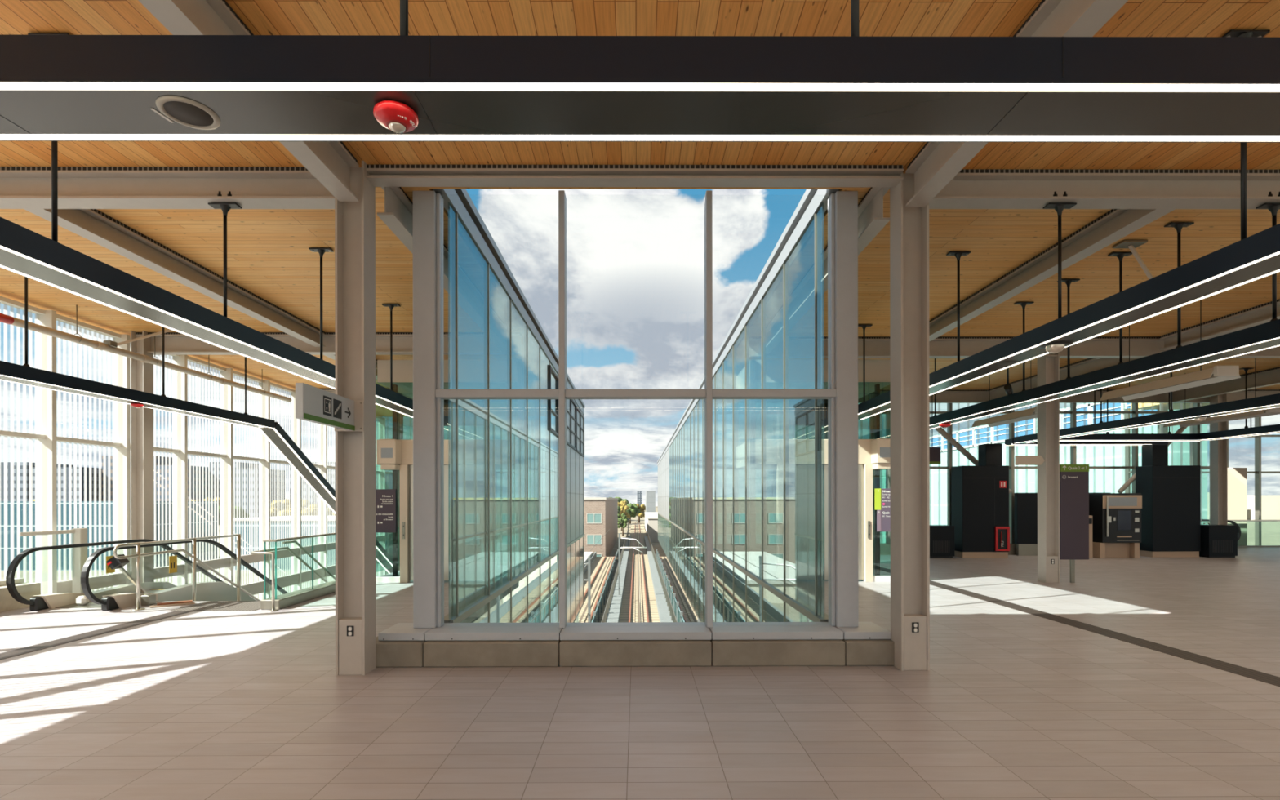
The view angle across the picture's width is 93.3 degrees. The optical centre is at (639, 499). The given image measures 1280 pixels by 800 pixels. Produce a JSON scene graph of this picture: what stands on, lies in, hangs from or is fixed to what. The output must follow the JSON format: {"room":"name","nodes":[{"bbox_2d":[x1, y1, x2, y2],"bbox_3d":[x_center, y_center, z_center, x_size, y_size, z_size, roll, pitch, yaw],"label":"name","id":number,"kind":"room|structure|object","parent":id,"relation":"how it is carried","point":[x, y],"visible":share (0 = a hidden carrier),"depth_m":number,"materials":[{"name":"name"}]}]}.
{"room":"train station concourse","nodes":[
{"label":"train station concourse","id":0,"kind":"room"},
{"bbox_2d":[0,582,40,612],"bbox_3d":[-9.997,1.542,3.155,0.530,0.360,13.400,0,0,0],"label":"wall","id":1,"kind":"structure","parent":0,"point":[7,602],"depth_m":9.51,"materials":[{"name":"concrete"}]},
{"bbox_2d":[0,295,24,585],"bbox_3d":[-10.026,-0.918,3.155,0.260,4.560,13.400,0,0,0],"label":"window","id":2,"kind":"structure","parent":1,"relation":"in","point":[4,300],"depth_m":9.68,"materials":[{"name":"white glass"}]},
{"bbox_2d":[18,528,87,593],"bbox_3d":[-9.668,1.111,9.987,0.150,1.220,1.060,0,0,0],"label":"post","id":3,"kind":"object","parent":1,"relation":"attached to","point":[79,535],"visible":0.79,"depth_m":10.38,"materials":[{"name":"white metal"}]},
{"bbox_2d":[16,303,386,600],"bbox_3d":[-10.084,1.362,16.905,0.260,9.120,14.100,0,0,0],"label":"window","id":4,"kind":"structure","parent":1,"relation":"in","point":[46,437],"depth_m":13.21,"materials":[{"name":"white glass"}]},
{"bbox_2d":[432,189,585,622],"bbox_3d":[-2.473,0.161,15.109,0.750,7.700,17.360,0,0,0],"label":"wall","id":5,"kind":"structure","parent":0,"point":[540,603],"depth_m":11.49,"materials":[{"name":"clear glass"}]},
{"bbox_2d":[376,636,894,667],"bbox_3d":[-0.027,1.582,6.450,5.552,0.250,0.600,0,0,0],"label":"wall","id":6,"kind":"structure","parent":0,"point":[866,652],"depth_m":6.15,"materials":[{"name":"concrete"}]},
{"bbox_2d":[377,190,890,640],"bbox_3d":[-0.051,-0.920,6.477,5.280,4.745,0.526,0,0,0],"label":"window","id":7,"kind":"structure","parent":6,"relation":"in","point":[429,393],"depth_m":6.46,"materials":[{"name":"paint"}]},
{"bbox_2d":[0,542,1279,799],"bbox_3d":[9.907,1.842,10.295,40.100,0.300,27.500,0,0,0],"label":"floor","id":8,"kind":"structure","parent":0,"point":[1011,704],"depth_m":4.98,"materials":[{"name":"tile"}]},
{"bbox_2d":[0,610,193,659],"bbox_3d":[-6.952,1.715,3.119,0.280,0.004,12.300,0,0,0],"label":"strip","id":9,"kind":"object","parent":8,"relation":"on","point":[75,637],"visible":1,"depth_m":7.60,"materials":[{"name":"grey metal"}]},
{"bbox_2d":[106,554,155,605],"bbox_3d":[-8.053,1.289,9.591,0.264,0.861,0.645,0,0,0],"label":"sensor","id":10,"kind":"object","parent":8,"relation":"on","point":[147,599],"visible":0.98,"depth_m":9.49,"materials":[{"name":"silver metal"}]},
{"bbox_2d":[130,330,153,582],"bbox_3d":[-9.775,-0.778,11.886,0.250,5.000,0.240,0,0,0],"label":"steel column","id":11,"kind":"structure","parent":8,"relation":"on","point":[141,373],"depth_m":11.86,"materials":[{"name":"grey metal"}]},
{"bbox_2d":[5,538,287,610],"bbox_3d":[-8.806,3.199,13.518,1.300,4.908,9.144,0,0,0],"label":"escalator","id":12,"kind":"object","parent":8,"relation":"on","point":[124,596],"visible":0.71,"depth_m":10.38,"materials":[{"name":"black rubber"}]},
{"bbox_2d":[167,600,260,611],"bbox_3d":[-6.581,1.714,9.710,1.320,0.006,0.880,0,0,0],"label":"pad","id":13,"kind":"object","parent":8,"relation":"on","point":[210,606],"visible":0.79,"depth_m":9.60,"materials":[{"name":"grey concrete"}]},
{"bbox_2d":[250,546,328,611],"bbox_3d":[-5.782,2.320,12.295,0.441,3.028,6.179,0,0,0],"label":"stair handrail","id":14,"kind":"object","parent":8,"relation":"on","point":[268,551],"visible":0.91,"depth_m":9.28,"materials":[{"name":"silver metal"}]},
{"bbox_2d":[334,160,376,675],"bbox_3d":[-2.815,-0.789,5.999,0.280,5.000,0.263,0,0,0],"label":"steel column","id":15,"kind":"structure","parent":8,"relation":"on","point":[354,221],"depth_m":5.99,"materials":[{"name":"beige metal"}]},
{"bbox_2d":[295,382,364,431],"bbox_3d":[-2.813,-0.808,5.413,0.285,0.298,0.912,0,0,0],"label":"direction sign","id":16,"kind":"object","parent":15,"relation":"attached to","point":[313,404],"visible":1,"depth_m":5.36,"materials":[{"name":"grey metal"}]},
{"bbox_2d":[376,359,528,582],"bbox_3d":[-4.112,-0.572,13.502,3.400,4.610,2.260,0,0,0],"label":"shaft","id":17,"kind":"object","parent":8,"relation":"on","point":[470,372],"visible":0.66,"depth_m":12.49,"materials":[{"name":"beige"}]},
{"bbox_2d":[375,488,395,532],"bbox_3d":[-5.341,0.240,12.420,0.670,0.890,0.033,0,0,0],"label":"sign","id":18,"kind":"object","parent":17,"relation":"attached to","point":[385,499],"visible":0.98,"depth_m":12.41,"materials":[{"name":"grey metal"}]},
{"bbox_2d":[378,439,401,470],"bbox_3d":[-5.052,-0.900,12.255,0.330,0.610,0.343,0,0,0],"label":"monitor","id":19,"kind":"object","parent":17,"relation":"attached to","point":[389,450],"visible":1,"depth_m":12.09,"materials":[{"name":"beige"}]},
{"bbox_2d":[743,359,890,582],"bbox_3d":[3.988,-0.584,13.538,3.400,4.610,2.260,0,0,0],"label":"shaft","id":20,"kind":"object","parent":8,"relation":"on","point":[801,372],"visible":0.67,"depth_m":12.52,"materials":[{"name":"beige"}]},
{"bbox_2d":[871,438,890,469],"bbox_3d":[4.938,-0.915,12.300,0.330,0.610,0.343,0,0,0],"label":"monitor","id":21,"kind":"object","parent":20,"relation":"attached to","point":[880,447],"visible":0.8,"depth_m":12.13,"materials":[{"name":"beige"}]},
{"bbox_2d":[874,488,890,531],"bbox_3d":[5.204,0.224,12.466,0.720,0.890,0.036,0,0,0],"label":"sign","id":22,"kind":"object","parent":20,"relation":"attached to","point":[882,495],"visible":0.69,"depth_m":12.45,"materials":[{"name":"grey"}]},
{"bbox_2d":[889,172,929,671],"bbox_3d":[2.735,-0.797,6.124,0.280,5.000,0.263,0,0,0],"label":"steel column","id":23,"kind":"structure","parent":8,"relation":"on","point":[908,226],"depth_m":6.12,"materials":[{"name":"beige metal"}]},
{"bbox_2d":[929,524,954,558],"bbox_3d":[8.708,1.229,17.638,0.730,0.930,0.502,0,0,0],"label":"base cabinet","id":24,"kind":"object","parent":8,"relation":"on","point":[941,536],"visible":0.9,"depth_m":17.39,"materials":[{"name":"black metal"}]},
{"bbox_2d":[951,443,1008,557],"bbox_3d":[9.995,0.039,17.754,1.350,3.306,0.622,0,0,0],"label":"kiosk","id":25,"kind":"object","parent":8,"relation":"on","point":[979,504],"visible":0.92,"depth_m":17.45,"materials":[{"name":"black metal"}]},
{"bbox_2d":[995,526,1009,551],"bbox_3d":[10.458,1.141,17.421,0.410,0.700,0.047,0,0,0],"label":"fire extinguisher cabinet","id":26,"kind":"object","parent":25,"relation":"attached to","point":[1002,533],"visible":1,"depth_m":17.41,"materials":[{"name":"red metal"}]},
{"bbox_2d":[1014,493,1037,555],"bbox_3d":[12.670,0.748,18.107,2.800,1.880,0.140,0,0,0],"label":"kiosk","id":27,"kind":"object","parent":8,"relation":"on","point":[1025,504],"depth_m":18.04,"materials":[{"name":"black metal"}]},
{"bbox_2d":[1037,352,1059,582],"bbox_3d":[8.373,-0.806,12.376,0.280,5.000,0.263,0,0,0],"label":"steel column","id":28,"kind":"structure","parent":8,"relation":"on","point":[1048,368],"depth_m":12.37,"materials":[{"name":"beige metal"}]},
{"bbox_2d":[1014,455,1044,465],"bbox_3d":[7.949,-0.790,12.306,0.570,0.190,0.060,0,0,0],"label":"blank sign","id":29,"kind":"object","parent":28,"relation":"attached to","point":[1019,460],"visible":1,"depth_m":12.28,"materials":[{"name":"beige metal"}]},
{"bbox_2d":[1059,464,1088,582],"bbox_3d":[8.816,0.494,12.268,0.580,2.400,0.076,0,0,0],"label":"sign","id":30,"kind":"object","parent":8,"relation":"on","point":[1073,478],"visible":1,"depth_m":12.24,"materials":[{"name":"grey metal"}]},
{"bbox_2d":[880,566,1279,686],"bbox_3d":[5.941,1.696,7.127,0.300,0.004,20.200,0,0,0],"label":"strip","id":31,"kind":"object","parent":8,"relation":"on","point":[1248,673],"visible":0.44,"depth_m":7.25,"materials":[{"name":"grey metal"}]},
{"bbox_2d":[1088,493,1142,558],"bbox_3d":[13.758,0.756,17.512,1.170,1.860,0.600,0,0,0],"label":"ticket machine","id":32,"kind":"object","parent":8,"relation":"on","point":[1116,517],"visible":0.97,"depth_m":17.26,"materials":[{"name":"black metal"}]},
{"bbox_2d":[1135,444,1200,557],"bbox_3d":[15.570,0.031,17.819,1.400,3.306,0.602,0,0,0],"label":"kiosk","id":33,"kind":"object","parent":8,"relation":"on","point":[1171,510],"visible":0.93,"depth_m":17.52,"materials":[{"name":"black metal"}]},
{"bbox_2d":[1199,524,1237,557],"bbox_3d":[16.788,1.217,17.625,0.830,0.930,0.502,0,0,0],"label":"base cabinet","id":34,"kind":"object","parent":8,"relation":"on","point":[1216,540],"visible":0.94,"depth_m":17.38,"materials":[{"name":"black metal"}]},
{"bbox_2d":[1212,540,1232,552],"bbox_3d":[16.764,1.357,17.375,0.580,0.350,0.002,0,0,0],"label":"grille","id":35,"kind":"object","parent":34,"relation":"attached to","point":[1218,546],"depth_m":17.37,"materials":[{"name":"black metal"}]},
{"bbox_2d":[1209,393,1227,524],"bbox_3d":[17.367,-0.819,18.128,0.280,5.000,0.260,0,0,0],"label":"steel column","id":36,"kind":"structure","parent":8,"relation":"on","point":[1218,447],"depth_m":18.11,"materials":[{"name":"grey metal"}]},
{"bbox_2d":[1227,467,1247,545],"bbox_3d":[20.975,0.285,21.270,0.780,2.780,0.050,0,0,0],"label":"panel","id":37,"kind":"object","parent":8,"relation":"on","point":[1237,477],"visible":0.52,"depth_m":21.25,"materials":[{"name":"beige"}]},
{"bbox_2d":[0,0,1279,416],"bbox_3d":[9.749,-3.458,10.194,40.400,0.300,27.700,0,0,0],"label":"ceiling","id":38,"kind":"structure","parent":0,"point":[821,18],"depth_m":6.01,"materials":[{"name":"brown wood"}]},
{"bbox_2d":[0,305,291,402],"bbox_3d":[-9.164,-2.953,6.559,0.800,0.652,19.800,0,0,0],"label":"pipe","id":39,"kind":"object","parent":38,"relation":"hanging from","point":[110,346],"visible":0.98,"depth_m":11.07,"materials":[{"name":"beige metal"}]},
{"bbox_2d":[0,166,334,208],"bbox_3d":[-6.527,-3.123,6.061,7.110,0.319,0.220,0,0,0],"label":"steel beam","id":40,"kind":"structure","parent":38,"relation":"attached to","point":[20,187],"depth_m":6.06,"materials":[{"name":"grey metal"}]},
{"bbox_2d":[24,208,325,346],"bbox_3d":[-6.245,-3.133,9.017,0.200,0.299,5.670,0,0,0],"label":"steel beam","id":41,"kind":"structure","parent":38,"relation":"attached to","point":[94,225],"depth_m":8.03,"materials":[{"name":"grey metal"}]},
{"bbox_2d":[0,276,392,573],"bbox_3d":[-8.230,-0.368,8.757,0.380,5.802,23.588,0,0,0],"label":"light bar","id":42,"kind":"object","parent":38,"relation":"hanging from","point":[272,430],"visible":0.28,"depth_m":10.57,"materials":[{"name":"black metal"}]},
{"bbox_2d":[0,32,413,417],"bbox_3d":[-4.167,-2.424,7.416,0.380,1.702,9.530,0,0,0],"label":"light bar","id":43,"kind":"object","parent":38,"relation":"hanging from","point":[25,252],"visible":0.79,"depth_m":5.02,"materials":[{"name":"black metal"}]},
{"bbox_2d":[138,0,359,201],"bbox_3d":[-2.797,-3.088,1.277,0.190,0.399,9.180,0,0,0],"label":"steel beam","id":44,"kind":"structure","parent":38,"relation":"attached to","point":[330,162],"depth_m":4.12,"materials":[{"name":"grey metal"}]},
{"bbox_2d":[135,332,521,355],"bbox_3d":[-6.124,-3.083,11.973,7.530,0.399,0.200,0,0,0],"label":"steel beam","id":45,"kind":"structure","parent":38,"relation":"attached to","point":[175,343],"depth_m":11.96,"materials":[{"name":"grey metal"}]},
{"bbox_2d":[377,186,506,353],"bbox_3d":[-2.595,-3.089,9.063,0.170,0.399,5.850,0,0,0],"label":"steel beam","id":46,"kind":"structure","parent":38,"relation":"attached to","point":[397,215],"depth_m":8.20,"materials":[{"name":"grey metal"}]},
{"bbox_2d":[366,164,903,186],"bbox_3d":[-0.047,-3.222,6.020,5.290,0.139,0.170,0,0,0],"label":"steel beam","id":47,"kind":"structure","parent":38,"relation":"attached to","point":[380,175],"depth_m":5.97,"materials":[{"name":"grey metal"}]},
{"bbox_2d":[0,0,1279,142],"bbox_3d":[0.070,-2.430,2.479,8.810,1.703,0.382,0,0,0],"label":"light bar","id":48,"kind":"object","parent":38,"relation":"hanging from","point":[854,88],"visible":1,"depth_m":2.31,"materials":[{"name":"black"}]},
{"bbox_2d":[155,95,220,129],"bbox_3d":[-1.839,-1.573,2.467,0.214,0.012,0.214,0,0,0],"label":"ceiling speaker","id":49,"kind":"object","parent":48,"relation":"attached to","point":[186,112],"visible":1,"depth_m":2.46,"materials":[{"name":"beige plastic"}]},
{"bbox_2d":[163,101,213,126],"bbox_3d":[-1.839,-1.575,2.467,0.168,0.005,0.168,0,0,0],"label":"grille","id":50,"kind":"object","parent":49,"relation":"attached to","point":[188,113],"depth_m":2.46,"materials":[{"name":"grey metal"}]},
{"bbox_2d":[373,100,418,133],"bbox_3d":[-0.990,-1.541,2.461,0.172,0.073,0.172,0,0,0],"label":"fire alarm strobe","id":51,"kind":"object","parent":48,"relation":"attached to","point":[397,117],"visible":1,"depth_m":2.42,"materials":[{"name":"red plastic"}]},
{"bbox_2d":[760,186,889,353],"bbox_3d":[2.504,-3.096,9.136,0.170,0.399,5.750,0,0,0],"label":"steel beam","id":52,"kind":"structure","parent":38,"relation":"attached to","point":[871,220],"depth_m":8.38,"materials":[{"name":"grey metal"}]},
{"bbox_2d":[929,394,940,464],"bbox_3d":[8.206,-2.145,16.972,0.470,2.320,0.080,0,0,0],"label":"sign","id":53,"kind":"object","parent":38,"relation":"hanging from","point":[935,452],"visible":0.6,"depth_m":16.94,"materials":[{"name":"grey"}]},
{"bbox_2d":[971,374,1037,427],"bbox_3d":[8.831,-2.581,14.415,0.480,1.450,2.450,0,0,0],"label":"heater","id":54,"kind":"object","parent":38,"relation":"hanging from","point":[1031,413],"visible":0.63,"depth_m":14.40,"materials":[{"name":"white metal"}]},
{"bbox_2d":[749,336,1279,358],"bbox_3d":[11.090,-3.109,12.380,17.700,0.399,0.200,0,0,0],"label":"steel beam","id":55,"kind":"structure","parent":38,"relation":"attached to","point":[799,347],"depth_m":12.35,"materials":[{"name":"grey metal"}]},
{"bbox_2d":[905,0,1128,207],"bbox_3d":[2.753,-3.097,1.352,0.190,0.399,9.280,0,0,0],"label":"steel beam","id":56,"kind":"structure","parent":38,"relation":"attached to","point":[936,163],"depth_m":4.17,"materials":[{"name":"grey metal"}]},
{"bbox_2d":[755,389,1279,403],"bbox_3d":[11.063,-3.119,18.350,17.700,0.379,0.180,0,0,0],"label":"steel beam","id":57,"kind":"structure","parent":38,"relation":"attached to","point":[967,396],"depth_m":18.34,"materials":[{"name":"grey metal"}]},
{"bbox_2d":[934,426,1011,493],"bbox_3d":[9.691,-1.532,18.244,3.054,2.766,0.160,0,0,0],"label":"diagonal brace","id":58,"kind":"object","parent":57,"relation":"attached to","point":[940,429],"visible":0.52,"depth_m":18.18,"materials":[{"name":"paint"}]},
{"bbox_2d":[928,208,1175,342],"bbox_3d":[5.454,-3.156,9.245,0.200,0.289,5.960,0,0,0],"label":"steel beam","id":59,"kind":"structure","parent":38,"relation":"attached to","point":[1113,225],"depth_m":7.99,"materials":[{"name":"grey metal"}]},
{"bbox_2d":[987,358,1137,399],"bbox_3d":[10.626,-3.118,15.373,0.200,0.379,5.750,0,0,0],"label":"steel beam","id":60,"kind":"structure","parent":38,"relation":"attached to","point":[1089,365],"depth_m":14.84,"materials":[{"name":"grey metal"}]},
{"bbox_2d":[857,29,1279,419],"bbox_3d":[4.263,-2.436,7.354,0.380,1.702,9.330,0,0,0],"label":"light bar","id":61,"kind":"object","parent":38,"relation":"hanging from","point":[1256,256],"visible":0.82,"depth_m":5.13,"materials":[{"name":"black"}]},
{"bbox_2d":[1037,341,1073,353],"bbox_3d":[4.270,-1.541,6.209,0.300,0.088,0.300,0,0,0],"label":"dome camera","id":62,"kind":"object","parent":61,"relation":"attached to","point":[1056,347],"visible":1,"depth_m":6.15,"materials":[{"name":"white metal"}]},
{"bbox_2d":[1004,390,1168,445],"bbox_3d":[13.141,-2.450,17.809,4.550,1.702,0.380,0,0,0],"label":"light bar","id":63,"kind":"object","parent":38,"relation":"hanging from","point":[1007,442],"visible":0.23,"depth_m":17.63,"materials":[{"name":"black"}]},
{"bbox_2d":[928,168,1279,208],"bbox_3d":[11.428,-3.160,6.171,17.080,0.299,0.220,0,0,0],"label":"steel beam","id":64,"kind":"structure","parent":38,"relation":"attached to","point":[970,188],"depth_m":6.13,"materials":[{"name":"grey metal"}]},
{"bbox_2d":[929,191,1279,429],"bbox_3d":[6.460,-2.440,5.829,0.380,1.702,17.600,0,0,0],"label":"light bar","id":65,"kind":"object","parent":38,"relation":"hanging from","point":[1266,335],"visible":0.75,"depth_m":7.65,"materials":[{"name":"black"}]},
{"bbox_2d":[1112,240,1153,279],"bbox_3d":[6.578,-3.068,7.871,0.912,0.460,0.283,0,0,-19],"label":"brace","id":66,"kind":"object","parent":38,"relation":"attached to","point":[1131,245],"visible":0.92,"depth_m":7.81,"materials":[{"name":"beige metal"}]},
{"bbox_2d":[1059,377,1208,441],"bbox_3d":[13.322,-2.450,16.560,4.400,1.702,0.380,0,0,0],"label":"light bar","id":67,"kind":"object","parent":38,"relation":"hanging from","point":[1169,437],"visible":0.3,"depth_m":16.37,"materials":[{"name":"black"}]},
{"bbox_2d":[1013,372,1279,443],"bbox_3d":[10.899,-2.446,10.649,0.380,1.702,13.200,0,0,0],"label":"light bar","id":68,"kind":"object","parent":38,"relation":"hanging from","point":[1273,401],"visible":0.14,"depth_m":12.34,"materials":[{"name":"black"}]},
{"bbox_2d":[1099,299,1240,400],"bbox_3d":[8.950,-2.581,10.315,0.480,1.450,2.250,0,0,0],"label":"heater","id":69,"kind":"object","parent":38,"relation":"hanging from","point":[1217,374],"visible":0.9,"depth_m":9.98,"materials":[{"name":"grey metal"}]},
{"bbox_2d":[1160,298,1279,350],"bbox_3d":[10.654,-3.163,9.268,0.200,0.289,5.960,0,0,0],"label":"steel beam","id":70,"kind":"structure","parent":38,"relation":"attached to","point":[1262,313],"depth_m":10.97,"materials":[{"name":"grey metal"}]},
{"bbox_2d":[1163,358,1279,426],"bbox_3d":[14.329,-2.624,14.940,0.480,1.380,2.650,0,0,0],"label":"heater","id":71,"kind":"object","parent":38,"relation":"hanging from","point":[1276,411],"visible":0.66,"depth_m":14.60,"materials":[{"name":"grey metal"}]},
{"bbox_2d":[1169,366,1279,402],"bbox_3d":[16.126,-3.117,15.398,0.200,0.399,5.750,0,0,0],"label":"steel beam","id":72,"kind":"structure","parent":38,"relation":"attached to","point":[1268,377],"depth_m":16.43,"materials":[{"name":"grey metal"}]},
{"bbox_2d":[1198,368,1279,439],"bbox_3d":[15.346,-2.453,11.219,0.380,1.702,10.300,0,0,0],"label":"light bar","id":73,"kind":"object","parent":38,"relation":"hanging from","point":[1274,428],"visible":0.96,"depth_m":15.25,"materials":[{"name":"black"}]},
{"bbox_2d":[657,189,839,622],"bbox_3d":[2.256,0.154,33.230,0.750,7.700,53.560,0,0,0],"label":"wall","id":74,"kind":"structure","parent":0,"point":[681,464],"depth_m":12.59,"materials":[{"name":"clear glass"}]},
{"bbox_2d":[744,542,1016,555],"bbox_3d":[10.069,1.527,18.570,15.700,0.330,0.450,0,0,0],"label":"wall","id":75,"kind":"structure","parent":0,"point":[885,548],"depth_m":18.33,"materials":[{"name":"concrete"}]},
{"bbox_2d":[1124,403,1279,546],"bbox_3d":[23.901,0.671,22.212,12.080,8.000,0.208,0,0,0],"label":"window","id":76,"kind":"structure","parent":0,"point":[1257,472],"depth_m":22.16,"materials":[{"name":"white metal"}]},
{"label":"outside","id":77,"kind":"structure","parent":0,"visible":0},
{"bbox_2d":[0,506,1279,599],"bbox_3d":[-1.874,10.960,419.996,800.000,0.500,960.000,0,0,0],"label":"ground","id":78,"kind":"structure","parent":77,"point":[1270,531],"depth_m":89.90,"materials":[{"name":"grey concrete"}]},
{"bbox_2d":[0,462,73,501],"bbox_3d":[-255.148,-1.910,253.854,16.000,26.000,20.000,0,0,0],"label":"tower block","id":79,"kind":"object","parent":78,"relation":"on","point":[15,477],"visible":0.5,"depth_m":243.85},
{"bbox_2d":[31,466,102,501],"bbox_3d":[-235.147,-0.940,253.944,20.000,24.000,20.000,0,0,0],"label":"tower block","id":80,"kind":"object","parent":78,"relation":"on","point":[73,483],"visible":0.43,"depth_m":243.97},
{"bbox_2d":[0,501,217,570],"bbox_3d":[-94.445,5.599,100.576,36.000,10.500,18.000,0,0,0],"label":"office building","id":81,"kind":"structure","parent":78,"relation":"on","point":[15,517],"depth_m":91.63,"materials":[{"name":"white"}]},
{"bbox_2d":[102,455,191,501],"bbox_3d":[-212.182,-3.475,261.048,22.000,29.000,20.000,0,0,0],"label":"tower block","id":82,"kind":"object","parent":78,"relation":"on","point":[107,461],"visible":0.21,"depth_m":251.03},
{"bbox_2d":[155,465,208,501],"bbox_3d":[-193.671,-1.502,259.131,11.000,25.000,20.000,0,0,0],"label":"tower block","id":83,"kind":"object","parent":78,"relation":"on","point":[197,476],"visible":0.36,"depth_m":252.45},
{"bbox_2d":[208,462,258,506],"bbox_3d":[-179.722,-2.523,270.194,13.000,27.000,18.000,0,0,0],"label":"tower block","id":84,"kind":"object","parent":78,"relation":"on","point":[214,468],"visible":0.29,"depth_m":261.16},
{"bbox_2d":[234,468,285,517],"bbox_3d":[-166.197,-1.044,265.255,10.000,24.000,20.000,0,0,0],"label":"tower block","id":85,"kind":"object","parent":78,"relation":"on","point":[246,480],"visible":0.5,"depth_m":255.24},
{"bbox_2d":[270,498,310,516],"bbox_3d":[-120.246,5.091,208.698,12.929,11.593,13.555,0,0,0],"label":"tree","id":86,"kind":"object","parent":78,"relation":"on","point":[279,508],"visible":0.46,"depth_m":205.29,"materials":[{"name":"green plant"}]},
{"bbox_2d":[289,462,335,508],"bbox_3d":[-140.222,-2.583,270.372,22.000,27.000,18.000,0,0,0],"label":"tower block","id":87,"kind":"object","parent":78,"relation":"on","point":[308,493],"visible":0.14,"depth_m":261.35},
{"bbox_2d":[233,515,392,570],"bbox_3d":[-50.439,6.858,99.774,24.300,7.850,16.300,0,0,0],"label":"office building","id":88,"kind":"structure","parent":78,"relation":"on","point":[280,526],"depth_m":91.77,"materials":[{"name":"grey"}]},
{"bbox_2d":[497,497,617,563],"bbox_3d":[-17.188,5.233,132.424,23.100,11.000,65.300,0,0,0],"label":"brick building","id":89,"kind":"structure","parent":78,"relation":"on","point":[600,513],"depth_m":99.95,"materials":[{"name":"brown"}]},
{"bbox_2d":[645,491,655,512],"bbox_3d":[3.993,3.901,225.020,3.200,13.600,20.000,0,0,0],"label":"tower","id":90,"kind":"structure","parent":78,"relation":"on","point":[650,495],"depth_m":215.04,"materials":[{"name":"grey metal"}]},
{"bbox_2d":[644,512,658,542],"bbox_3d":[4.201,7.626,180.021,4.700,6.150,60.300,0,0,0],"label":"block","id":91,"kind":"object","parent":78,"relation":"on","point":[651,518],"visible":0.64,"depth_m":150.01,"materials":[{"name":"grey concrete"}]},
{"bbox_2d":[743,497,776,543],"bbox_3d":[15.668,5.184,120.072,19.900,11.000,40.300,0,0,0],"label":"brick building","id":92,"kind":"structure","parent":78,"relation":"on","point":[771,501],"depth_m":100.10,"materials":[{"name":"orange"}]},
{"bbox_2d":[1247,495,1279,519],"bbox_3d":[318.653,4.129,301.437,40.000,12.200,20.000,0,0,0],"label":"tower block","id":93,"kind":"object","parent":78,"relation":"on","point":[1270,504],"visible":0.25,"depth_m":291.35,"materials":[{"name":"concrete"}]},
{"bbox_3d":[-6.268,6.016,17.172,7.800,0.200,13.600,0,0,0],"label":"floor","id":94,"kind":"structure","parent":0,"visible":0},
{"bbox_3d":[-6.806,3.967,13.669,1.900,4.500,7.000,0,0,0],"label":"staircase","id":95,"kind":"structure","parent":94,"relation":"on","visible":0},
{"bbox_2d":[112,533,260,610],"bbox_3d":[-7.802,2.282,12.215,0.170,3.209,6.522,0,0,0],"label":"stair handrail","id":96,"kind":"object","parent":95,"relation":"attached to","point":[138,555],"visible":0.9,"depth_m":10.56,"materials":[{"name":"silver metal"}]},
{"bbox_2d":[260,533,335,609],"bbox_3d":[-5.747,2.181,12.329,0.290,3.101,5.910,0,0,0],"label":"glass balustrade","id":97,"kind":"object","parent":95,"relation":"attached to","point":[291,598],"visible":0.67,"depth_m":10.05,"materials":[{"name":"silver metal"}]},
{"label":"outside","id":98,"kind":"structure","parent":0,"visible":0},
{"bbox_2d":[573,523,697,622],"bbox_3d":[-0.557,9.658,126.999,13.200,0.500,226.000,0,0,0],"label":"slab","id":99,"kind":"object","parent":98,"point":[651,603],"visible":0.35,"depth_m":65.14,"materials":[{"name":"beige concrete"}]},
{"bbox_2d":[583,555,591,622],"bbox_3d":[-4.105,5.913,32.982,2.870,5.600,0.140,0,0,0],"label":"catenary mast","id":100,"kind":"object","parent":99,"relation":"on","point":[588,580],"visible":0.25,"depth_m":32.92,"materials":[{"name":"metal"}]},
{"bbox_2d":[575,555,614,622],"bbox_3d":[-4.588,9.324,55.980,1.575,0.180,84.000,0,0,0],"label":"railway track","id":101,"kind":"object","parent":99,"relation":"on","point":[582,616],"visible":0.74,"depth_m":62.17,"materials":[{"name":"brown concrete"}]},
{"bbox_2d":[591,549,618,622],"bbox_3d":[-3.189,8.612,55.986,0.180,1.600,76.160,0,0,0],"label":"barrier","id":102,"kind":"object","parent":99,"relation":"on","point":[597,614],"visible":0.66,"depth_m":53.91,"materials":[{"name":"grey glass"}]},
{"bbox_2d":[601,531,631,622],"bbox_3d":[-2.145,8.510,79.491,0.900,1.800,131.000,0,0,0],"label":"walkway","id":103,"kind":"structure","parent":99,"relation":"on","point":[614,603],"depth_m":55.99,"materials":[{"name":"concrete"}]},
{"bbox_2d":[628,522,649,622],"bbox_3d":[-0.408,9.318,126.999,1.575,0.180,226.000,0,0,0],"label":"railway track","id":104,"kind":"object","parent":99,"relation":"on","point":[637,597],"visible":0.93,"depth_m":63.28,"materials":[{"name":"brown"}]},
{"bbox_2d":[644,532,677,622],"bbox_3d":[1.830,8.579,79.509,0.850,1.650,131.000,0,0,0],"label":"walkway","id":105,"kind":"structure","parent":99,"relation":"on","point":[665,612],"depth_m":58.03,"materials":[{"name":"concrete"}]},
{"bbox_2d":[656,549,684,622],"bbox_3d":[2.861,8.603,56.013,0.180,1.600,76.160,0,0,0],"label":"barrier","id":106,"kind":"object","parent":99,"relation":"on","point":[678,614],"visible":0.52,"depth_m":53.66,"materials":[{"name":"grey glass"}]},
{"bbox_2d":[659,555,697,622],"bbox_3d":[4.212,9.311,56.019,1.575,0.180,84.000,0,0,0],"label":"railway track","id":107,"kind":"object","parent":99,"relation":"on","point":[692,616],"visible":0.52,"depth_m":58.99,"materials":[{"name":"brown concrete"}]},
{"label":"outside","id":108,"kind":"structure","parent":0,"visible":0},
{"bbox_2d":[755,403,1209,543],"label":"window","id":109,"kind":"structure","parent":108,"point":[1100,480],"depth_m":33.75,"materials":[{"name":"clear glass"}]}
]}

